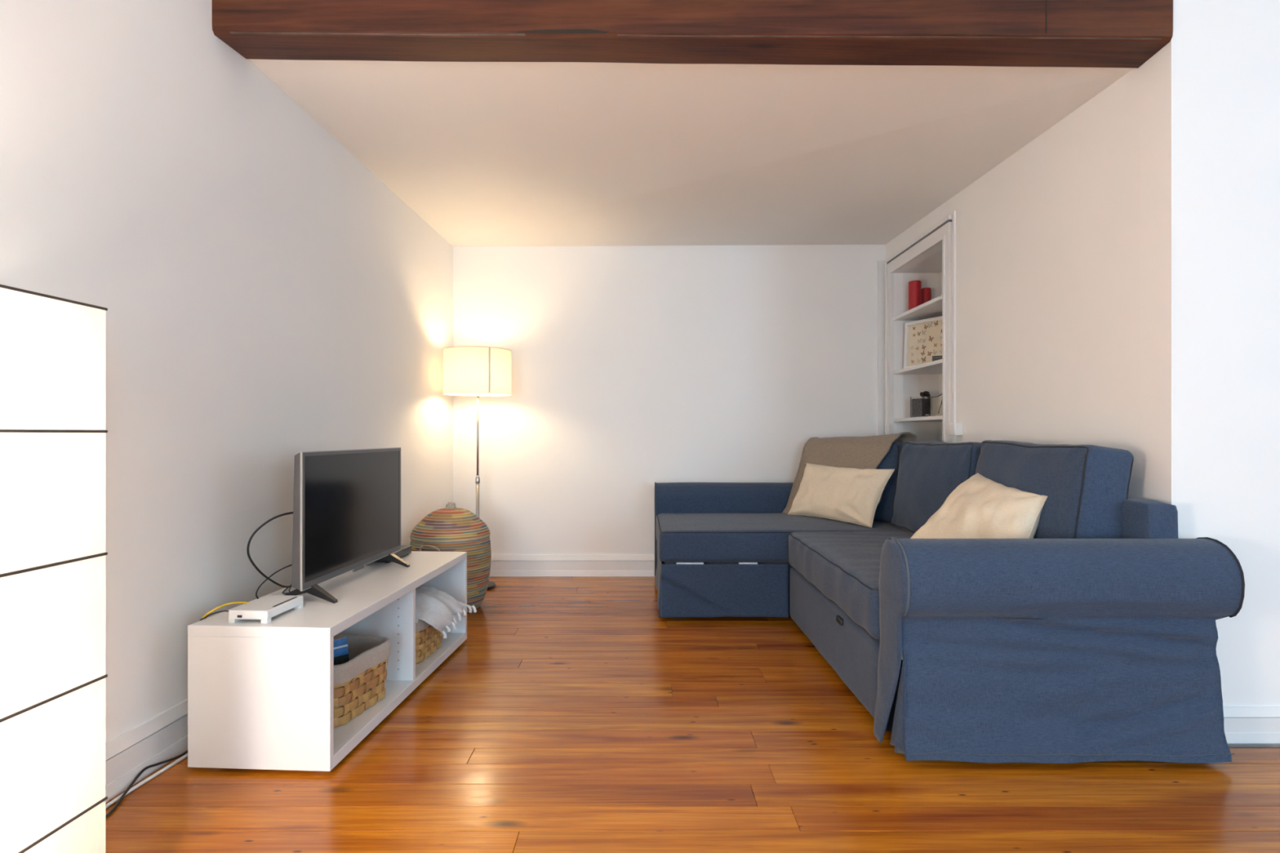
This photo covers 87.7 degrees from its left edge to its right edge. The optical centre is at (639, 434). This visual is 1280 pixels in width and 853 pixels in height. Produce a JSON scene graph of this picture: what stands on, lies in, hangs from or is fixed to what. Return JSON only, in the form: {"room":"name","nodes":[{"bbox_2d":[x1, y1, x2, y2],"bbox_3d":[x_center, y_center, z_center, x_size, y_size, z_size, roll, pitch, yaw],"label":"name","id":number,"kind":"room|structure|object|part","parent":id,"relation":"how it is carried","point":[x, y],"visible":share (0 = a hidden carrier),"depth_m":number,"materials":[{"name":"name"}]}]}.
{"room":"living room","nodes":[
{"label":"living room","id":0,"kind":"room"},
{"bbox_2d":[0,0,453,742],"bbox_3d":[-1.574,-0.450,-0.460,0.120,2.900,9.900,0,0,3],"label":"wall","id":1,"kind":"structure","parent":0,"point":[268,299],"depth_m":2.09,"materials":[{"name":"white paint"}]},
{"bbox_2d":[105,698,187,803],"bbox_3d":[-1.503,0.878,-0.461,0.023,0.143,9.894,0,0,3],"label":"baseboard","id":2,"kind":"structure","parent":1,"relation":"attached to","point":[162,737],"depth_m":1.85,"materials":[{"name":"white paint"}]},
{"bbox_3d":[-1.503,0.930,-0.461,0.023,0.040,9.894,0,0,3],"label":"shoe moulding","id":3,"kind":"part","parent":2,"relation":"part of","materials":[{"name":"white paint"}]},
{"bbox_3d":[-1.505,0.825,-0.461,0.019,0.036,9.894,0,0,3],"label":"cap moulding","id":4,"kind":"part","parent":2,"relation":"part of","materials":[{"name":"white paint"}]},
{"bbox_2d":[453,244,885,554],"bbox_3d":[0.337,-0.325,4.540,3.425,2.650,0.120,0,0,0],"label":"wall","id":5,"kind":"structure","parent":0,"point":[634,368],"depth_m":4.48,"materials":[{"name":"white paint"}]},
{"bbox_2d":[489,554,654,576],"bbox_3d":[0.207,0.878,4.468,2.885,0.143,0.023,0,0,0],"label":"baseboard","id":6,"kind":"structure","parent":5,"relation":"attached to","point":[501,565],"depth_m":4.46,"materials":[{"name":"white paint"}]},
{"bbox_3d":[0.207,0.930,4.468,2.885,0.040,0.023,0,0,0],"label":"shoe moulding","id":7,"kind":"part","parent":6,"relation":"part of","materials":[{"name":"white paint"}]},
{"bbox_3d":[0.207,0.825,4.471,2.885,0.036,0.019,0,0,0],"label":"cap moulding","id":8,"kind":"part","parent":6,"relation":"part of","materials":[{"name":"white paint"}]},
{"bbox_2d":[877,260,885,435],"bbox_3d":[1.623,-0.179,4.474,0.055,1.972,0.012,0,0,0],"label":"trim","id":9,"kind":"structure","parent":5,"relation":"attached to","point":[881,264],"depth_m":4.47,"materials":[{"name":"white paint"}]},
{"bbox_2d":[248,58,1133,246],"bbox_3d":[0.121,-1.330,3.335,3.178,0.216,2.290,0,0,0],"label":"ceiling","id":10,"kind":"structure","parent":0,"point":[486,153],"depth_m":2.84,"materials":[{"name":"white paint"}]},
{"bbox_2d":[212,0,1173,67],"bbox_3d":[0.133,-1.382,2.189,3.038,0.337,0.174,0,0,2],"label":"ceiling beam","id":11,"kind":"structure","parent":10,"relation":"attached to","point":[1098,33],"depth_m":2.12,"materials":[{"name":"brown wood"}]},
{"bbox_2d":[105,576,1279,852],"bbox_3d":[1.917,0.980,-0.460,7.366,0.060,9.880,0,0,0],"label":"floor","id":12,"kind":"structure","parent":0,"point":[570,716],"depth_m":1.86,"materials":[{"name":"brown wood"}]},
{"bbox_2d":[0,284,107,852],"bbox_3d":[-1.203,0.351,1.088,0.307,1.197,0.447,0,0,3],"label":"floor lamp","id":13,"kind":"object","parent":12,"relation":"on","point":[52,348],"visible":1,"depth_m":1.19,"materials":[{"name":"paper"}]},
{"bbox_3d":[-1.055,-0.125,1.080,0.003,0.234,0.440,0,0,3],"label":"paper panel","id":14,"kind":"part","parent":13,"relation":"part of","materials":[{"name":"white paper"}]},
{"bbox_3d":[-1.055,0.113,1.080,0.003,0.234,0.440,0,0,3],"label":"paper panel","id":15,"kind":"part","parent":13,"relation":"part of","materials":[{"name":"white paper"}]},
{"bbox_3d":[-1.055,0.352,1.080,0.003,0.234,0.440,0,0,3],"label":"paper panel","id":16,"kind":"part","parent":13,"relation":"part of","materials":[{"name":"white paper"}]},
{"bbox_3d":[-1.054,0.590,1.080,0.023,0.234,0.439,0,0,0],"label":"paper panel","id":17,"kind":"part","parent":13,"relation":"part of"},
{"bbox_3d":[-1.055,0.829,1.080,0.003,0.234,0.440,0,0,3],"label":"paper panel","id":18,"kind":"part","parent":13,"relation":"part of","materials":[{"name":"white paper"}]},
{"bbox_2d":[105,753,187,808],"bbox_3d":[-1.340,0.945,1.915,0.016,0.010,0.671,0,0,4],"label":"cable","id":19,"kind":"object","parent":12,"relation":"on","point":[185,756],"visible":0.55,"depth_m":1.82,"materials":[{"name":"white plastic"}]},
{"bbox_2d":[105,751,187,818],"bbox_3d":[-1.345,0.935,1.830,0.049,0.029,0.541,0,0,-1],"label":"power cable","id":20,"kind":"object","parent":12,"relation":"on","point":[138,775],"visible":0.68,"depth_m":1.80,"materials":[{"name":"grey plastic"}]},
{"bbox_2d":[187,551,466,771],"bbox_3d":[-1.034,0.744,2.468,0.413,0.412,1.206,0,0,3],"label":"tv stand","id":21,"kind":"object","parent":12,"relation":"on","point":[260,696],"visible":0.87,"depth_m":1.87,"materials":[{"name":"white laminate"}]},
{"bbox_3d":[-1.068,0.753,1.876,0.413,0.370,0.020,0,0,3],"label":"panel","id":22,"kind":"part","parent":21,"relation":"part of","materials":[{"name":"white plastic"}]},
{"bbox_2d":[228,595,302,623],"bbox_3d":[-1.113,0.520,1.991,0.116,0.037,0.186,0,0,3],"label":"router","id":23,"kind":"object","parent":21,"relation":"on","point":[264,608],"visible":1,"depth_m":1.94,"materials":[{"name":"white plastic"}]},
{"bbox_2d":[200,610,228,620],"bbox_3d":[-1.233,0.607,1.948,0.118,0.186,0.024,0,0,0],"label":"power cable","id":24,"kind":"object","parent":23,"relation":"attached to","point":[220,611],"visible":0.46,"depth_m":1.94,"materials":[{"name":"grey plastic"}]},
{"bbox_2d":[201,601,248,620],"bbox_3d":[-1.232,0.626,1.984,0.142,0.248,0.040,0,0,-20],"label":"cable","id":25,"kind":"object","parent":23,"relation":"attached to","point":[233,602],"visible":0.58,"depth_m":1.98,"materials":[{"name":"yellow plastic"}]},
{"bbox_2d":[246,511,293,587],"bbox_3d":[-1.178,0.397,2.256,0.125,0.280,0.278,0,0,6],"label":"cable","id":26,"kind":"object","parent":21,"relation":"on","point":[259,571],"visible":0.71,"depth_m":2.16,"materials":[{"name":"black plastic"}]},
{"bbox_2d":[282,584,291,594],"bbox_3d":[-1.165,0.501,2.282,0.074,0.070,0.103,0,0,0],"label":"cable bundle","id":27,"kind":"object","parent":21,"relation":"on","point":[289,586],"visible":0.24,"depth_m":2.25,"materials":[{"name":"black plastic"}]},
{"bbox_3d":[-1.034,0.553,2.468,0.413,0.030,1.206,0,0,3],"label":"panel","id":28,"kind":"part","parent":21,"relation":"part of","materials":[{"name":"white plastic"}]},
{"bbox_2d":[284,447,409,604],"bbox_3d":[-1.054,0.296,2.469,0.204,0.484,0.749,0,0,3],"label":"television","id":29,"kind":"object","parent":21,"relation":"on","point":[347,503],"visible":0.98,"depth_m":2.34,"materials":[{"name":"black plastic"}]},
{"bbox_2d":[255,564,292,599],"bbox_3d":[-1.191,0.485,2.232,0.014,0.099,0.183,0,0,39],"label":"cable","id":30,"kind":"object","parent":29,"relation":"attached to","point":[257,597],"visible":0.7,"depth_m":2.20,"materials":[{"name":"black plastic"}]},
{"bbox_2d":[333,633,390,727],"bbox_3d":[-1.008,0.804,2.198,0.260,0.200,0.316,0,0,12],"label":"storage basket","id":31,"kind":"object","parent":21,"relation":"on","point":[359,682],"visible":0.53,"depth_m":2.17,"materials":[{"name":"beige wicker"}]},
{"bbox_2d":[333,637,349,665],"bbox_3d":[-1.001,0.782,2.159,0.042,0.217,0.124,0,0,40],"label":"magazine","id":32,"kind":"object","parent":31,"relation":"in","point":[340,646],"visible":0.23,"depth_m":2.19,"materials":[{"name":"paper"}]},
{"bbox_2d":[333,653,348,665],"bbox_3d":[-1.002,0.746,2.159,0.001,0.040,0.120,-11,-7,40],"label":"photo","id":33,"kind":"object","parent":32,"relation":"attached to","point":[340,660],"depth_m":2.19},
{"bbox_3d":[-1.033,0.736,2.470,0.403,0.336,0.022,0,0,3],"label":"divider panel","id":34,"kind":"part","parent":21,"relation":"part of","materials":[{"name":"white plastic"}]},
{"bbox_2d":[375,545,411,563],"bbox_3d":[-1.106,0.519,2.897,0.144,0.038,0.225,0,0,3],"label":"box","id":35,"kind":"object","parent":21,"relation":"on","point":[405,550],"visible":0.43,"depth_m":2.91,"materials":[{"name":"black plastic"}]},
{"bbox_3d":[-1.034,0.921,2.468,0.413,0.034,1.166,0,0,3],"label":"panel","id":36,"kind":"part","parent":21,"relation":"part of","materials":[{"name":"white plastic"}]},
{"bbox_2d":[415,619,442,663],"bbox_3d":[-0.968,0.807,2.752,0.260,0.194,0.292,0,0,7],"label":"storage basket","id":37,"kind":"object","parent":21,"relation":"on","point":[428,639],"visible":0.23,"depth_m":2.67,"materials":[{"name":"beige wicker"}]},
{"bbox_2d":[415,585,476,638],"bbox_3d":[-0.930,0.733,2.764,0.410,0.193,0.408,0,0,0],"label":"fringed throw","id":38,"kind":"object","parent":37,"relation":"in","point":[434,606],"visible":0.59,"depth_m":2.71,"materials":[{"name":"white fabric"}]},
{"bbox_3d":[-1.000,0.753,3.060,0.413,0.370,0.020,0,0,3],"label":"panel","id":39,"kind":"part","parent":21,"relation":"part of","materials":[{"name":"white plastic"}]},
{"bbox_2d":[409,502,491,612],"bbox_3d":[-1.037,0.662,3.646,0.432,0.576,0.450,0,0,0],"label":"basket","id":40,"kind":"object","parent":12,"relation":"on","point":[451,528],"visible":0.66,"depth_m":3.52,"materials":[{"name":"multicoloured wicker"}]},
{"bbox_3d":[-1.086,0.595,3.441,0.119,0.051,0.034,0,0,13],"label":"handle","id":41,"kind":"part","parent":40,"relation":"part of","materials":[{"name":"beige wicker"}]},
{"bbox_3d":[-1.037,0.481,3.655,0.425,0.152,0.425,0,0,0],"label":"lid","id":42,"kind":"part","parent":40,"relation":"part of","materials":[{"name":"multicoloured wicker"}]},
{"bbox_3d":[-1.036,0.394,3.655,0.063,0.042,0.060,0,0,0],"label":"knob","id":43,"kind":"part","parent":40,"relation":"part of","materials":[{"name":"beige wicker"}]},
{"bbox_2d":[442,346,511,590],"bbox_3d":[-1.008,0.214,4.140,0.416,1.472,0.416,0,0,0],"label":"floor lamp","id":44,"kind":"object","parent":12,"relation":"on","point":[477,371],"visible":0.91,"depth_m":3.98,"materials":[{"name":"beige fabric"}]},
{"bbox_3d":[-1.008,-0.385,4.140,0.412,0.270,0.412,0,0,0],"label":"lamp shade","id":45,"kind":"part","parent":44,"relation":"part of","materials":[{"name":"beige fabric"}]},
{"bbox_2d":[654,440,1244,763],"bbox_3d":[0.881,0.487,3.137,1.641,0.927,2.645,0,0,0],"label":"sofa","id":46,"kind":"object","parent":12,"relation":"on","point":[1093,637],"visible":0.85,"depth_m":1.93,"materials":[{"name":"blue fabric"}]},
{"bbox_3d":[0.255,0.659,3.411,0.140,0.010,0.028,0,0,0],"label":"frame rail","id":47,"kind":"part","parent":46,"relation":"part of","materials":[{"name":"white metal"}]},
{"bbox_3d":[0.850,0.619,4.298,1.500,0.622,0.222,0,0,0],"label":"armrest","id":48,"kind":"part","parent":46,"relation":"part of","materials":[{"name":"blue fabric"}]},
{"bbox_3d":[0.552,0.659,3.411,0.095,0.010,0.028,0,0,0],"label":"frame rail","id":49,"kind":"part","parent":46,"relation":"part of","materials":[{"name":"white metal"}]},
{"bbox_3d":[0.803,0.572,3.786,1.412,0.193,0.814,0,0,0],"label":"chaise seat","id":50,"kind":"part","parent":46,"relation":"part of","materials":[{"name":"blue fabric"}]},
{"bbox_3d":[1.152,0.794,2.735,0.809,0.264,1.283,0,0,0],"label":"drawer","id":51,"kind":"part","parent":46,"relation":"part of","materials":[{"name":"blue fabric"}]},
{"bbox_2d":[787,462,894,528],"bbox_3d":[1.115,0.329,3.761,0.206,0.312,0.629,0,0,-30],"label":"lumbar pillow","id":52,"kind":"object","parent":46,"relation":"on","point":[847,495],"visible":1,"depth_m":3.67,"materials":[{"name":"beige fabric"}]},
{"bbox_2d":[782,431,916,514],"bbox_3d":[1.212,0.238,3.919,0.334,0.505,0.718,0,0,-37],"label":"throw blanket","id":53,"kind":"object","parent":46,"relation":"on","point":[868,451],"visible":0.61,"depth_m":3.87,"materials":[{"name":"beige fabric"}]},
{"bbox_2d":[788,530,913,639],"bbox_3d":[1.123,0.576,2.732,0.797,0.199,1.274,0,0,0],"label":"seat cushion","id":54,"kind":"object","parent":46,"relation":"on","point":[841,570],"depth_m":2.63,"materials":[{"name":"blue fabric"}]},
{"bbox_2d":[873,441,903,524],"bbox_3d":[1.259,0.274,3.894,0.208,0.473,0.629,9,-5,-37],"label":"cushion","id":55,"kind":"object","parent":46,"relation":"on","point":[884,511],"depth_m":3.65,"materials":[{"name":"blue fabric"}]},
{"bbox_3d":[0.737,0.617,1.978,0.035,0.618,0.218,0,0,0],"label":"armrest panel","id":56,"kind":"part","parent":46,"relation":"part of","materials":[{"name":"blue fabric"}]},
{"bbox_2d":[891,440,981,533],"bbox_3d":[1.431,0.269,3.175,0.222,0.477,0.732,8,0,-2],"label":"cushion","id":57,"kind":"object","parent":46,"relation":"on","point":[929,472],"depth_m":3.12,"materials":[{"name":"blue fabric"}]},
{"bbox_2d":[910,472,1047,538],"bbox_3d":[1.220,0.317,2.447,0.334,0.322,0.547,0,0,0],"label":"throw pillow","id":58,"kind":"object","parent":46,"relation":"on","point":[980,507],"visible":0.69,"depth_m":2.38,"materials":[{"name":"beige fabric"}]},
{"bbox_2d":[975,440,1133,538],"bbox_3d":[1.452,0.266,2.448,0.230,0.482,0.723,8,0,0],"label":"cushion","id":59,"kind":"object","parent":46,"relation":"on","point":[1086,487],"depth_m":2.15,"materials":[{"name":"blue fabric"}]},
{"bbox_3d":[1.224,0.621,1.977,0.933,0.622,0.217,0,0,0],"label":"armrest","id":60,"kind":"part","parent":46,"relation":"part of","materials":[{"name":"blue fabric"}]},
{"bbox_3d":[1.570,0.565,3.180,0.116,0.729,2.381,0,0,0],"label":"frame","id":61,"kind":"part","parent":46,"relation":"part of","materials":[{"name":"blue fabric"}]},
{"bbox_2d":[885,66,1139,498],"bbox_3d":[1.680,-0.325,3.340,0.060,2.650,2.280,0,0,0],"label":"wall","id":62,"kind":"structure","parent":0,"point":[1047,239],"depth_m":2.66,"materials":[{"name":"white paint"}]},
{"bbox_2d":[893,294,942,320],"bbox_3d":[1.796,-0.751,3.960,0.299,0.021,0.750,0,0,0],"label":"shelf","id":63,"kind":"object","parent":62,"relation":"attached to","point":[931,308],"depth_m":4.04,"materials":[{"name":"white paint"}]},
{"bbox_2d":[893,359,942,374],"bbox_3d":[1.796,-0.402,3.960,0.299,0.021,0.750,0,0,0],"label":"shelf","id":64,"kind":"object","parent":62,"relation":"attached to","point":[935,367],"depth_m":4.05,"materials":[{"name":"white paint"}]},
{"bbox_2d":[893,415,942,422],"bbox_3d":[1.796,-0.092,3.960,0.299,0.021,0.750,0,0,0],"label":"shelf","id":65,"kind":"object","parent":62,"relation":"attached to","point":[926,419],"depth_m":3.99,"materials":[{"name":"white paint"}]},
{"bbox_2d":[884,214,951,443],"bbox_3d":[1.784,-0.104,3.967,0.321,2.108,0.915,0,0,0],"label":"shelf","id":66,"kind":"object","parent":62,"relation":"attached to","point":[940,232],"depth_m":3.92,"materials":[{"name":"white paint"}]},
{"bbox_2d":[908,280,921,310],"bbox_3d":[1.742,-0.869,4.225,0.076,0.214,0.076,0,0,0],"label":"candle","id":67,"kind":"object","parent":66,"relation":"on","point":[914,286],"visible":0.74,"depth_m":4.20,"materials":[{"name":"red wax"}]},
{"bbox_2d":[903,315,942,368],"bbox_3d":[1.777,-0.563,4.093,0.026,0.307,0.405,0,0,-22],"label":"framed print","id":68,"kind":"object","parent":66,"relation":"on","point":[922,338],"visible":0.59,"depth_m":4.15,"materials":[{"name":"beige paper"}]},
{"bbox_2d":[910,391,942,417],"bbox_3d":[1.779,-0.186,4.133,0.156,0.166,0.116,0,0,-28],"label":"box","id":69,"kind":"object","parent":66,"relation":"on","point":[919,405],"visible":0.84,"depth_m":4.10,"materials":[{"name":"black"}]},
{"bbox_3d":[1.742,-0.169,4.130,0.088,0.132,0.088,0,0,-28],"label":"glass","id":70,"kind":"part","parent":69,"relation":"part of","materials":[{"name":"black"}]},
{"bbox_2d":[921,287,931,304],"bbox_3d":[1.828,-0.851,4.262,0.060,0.178,0.060,0,0,0],"label":"candle","id":71,"kind":"object","parent":66,"relation":"on","point":[926,291],"visible":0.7,"depth_m":4.24,"materials":[{"name":"red wax"}]},
{"bbox_2d":[929,395,942,416],"bbox_3d":[1.762,-0.207,3.901,0.088,0.208,0.085,0,0,-28],"label":"picture frame","id":72,"kind":"object","parent":66,"relation":"on","point":[935,402],"visible":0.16,"depth_m":3.88,"materials":[{"name":"white"}]},
{"bbox_2d":[932,355,942,361],"bbox_3d":[1.700,-0.430,3.800,0.061,0.036,0.041,0,0,30],"label":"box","id":73,"kind":"object","parent":66,"relation":"on","point":[934,357],"visible":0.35,"depth_m":3.79,"materials":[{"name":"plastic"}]},
{"bbox_2d":[902,248,942,442],"bbox_3d":[1.847,-0.050,3.960,0.275,2.100,0.850,0,0,0],"label":"wall niche","id":74,"kind":"object","parent":62,"relation":"in","point":[929,271],"visible":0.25,"depth_m":4.33,"materials":[{"name":"white paint"}]},
{"bbox_2d":[951,210,955,443],"bbox_3d":[1.644,-0.119,3.489,0.012,2.098,0.022,0,0,0],"label":"door frame","id":75,"kind":"structure","parent":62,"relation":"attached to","point":[953,213],"depth_m":3.48,"materials":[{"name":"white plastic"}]},
{"bbox_2d":[948,422,962,435],"bbox_3d":[1.629,-0.029,3.439,0.043,0.067,0.069,0,0,0],"label":"junction box","id":76,"kind":"object","parent":62,"relation":"attached to","point":[956,428],"visible":1,"depth_m":3.41,"materials":[{"name":"white plastic"}]},
{"bbox_3d":[1.609,-0.029,3.439,0.003,0.059,0.061,0,0,0],"label":"plate","id":77,"kind":"part","parent":76,"relation":"part of","materials":[{"name":"white plastic"}]},
{"bbox_2d":[1139,0,1279,747],"bbox_3d":[3.625,-0.450,2.135,3.950,2.900,0.130,0,0,0],"label":"wall","id":78,"kind":"structure","parent":0,"point":[1210,97],"depth_m":2.07,"materials":[{"name":"white paint"}]},
{"bbox_2d":[1222,706,1279,743],"bbox_3d":[3.635,0.897,2.060,3.930,0.105,0.020,0,0,0],"label":"baseboard","id":79,"kind":"structure","parent":78,"relation":"attached to","point":[1242,725],"depth_m":2.06,"materials":[{"name":"white paint"}]},
{"bbox_3d":[3.635,0.858,2.062,3.930,0.026,0.016,0,0,0],"label":"cap moulding","id":80,"kind":"part","parent":79,"relation":"part of","materials":[{"name":"white paint"}]},
{"bbox_3d":[3.635,0.935,2.060,3.930,0.029,0.020,0,0,0],"label":"shoe moulding","id":81,"kind":"part","parent":79,"relation":"part of","materials":[{"name":"white paint"}]}
]}

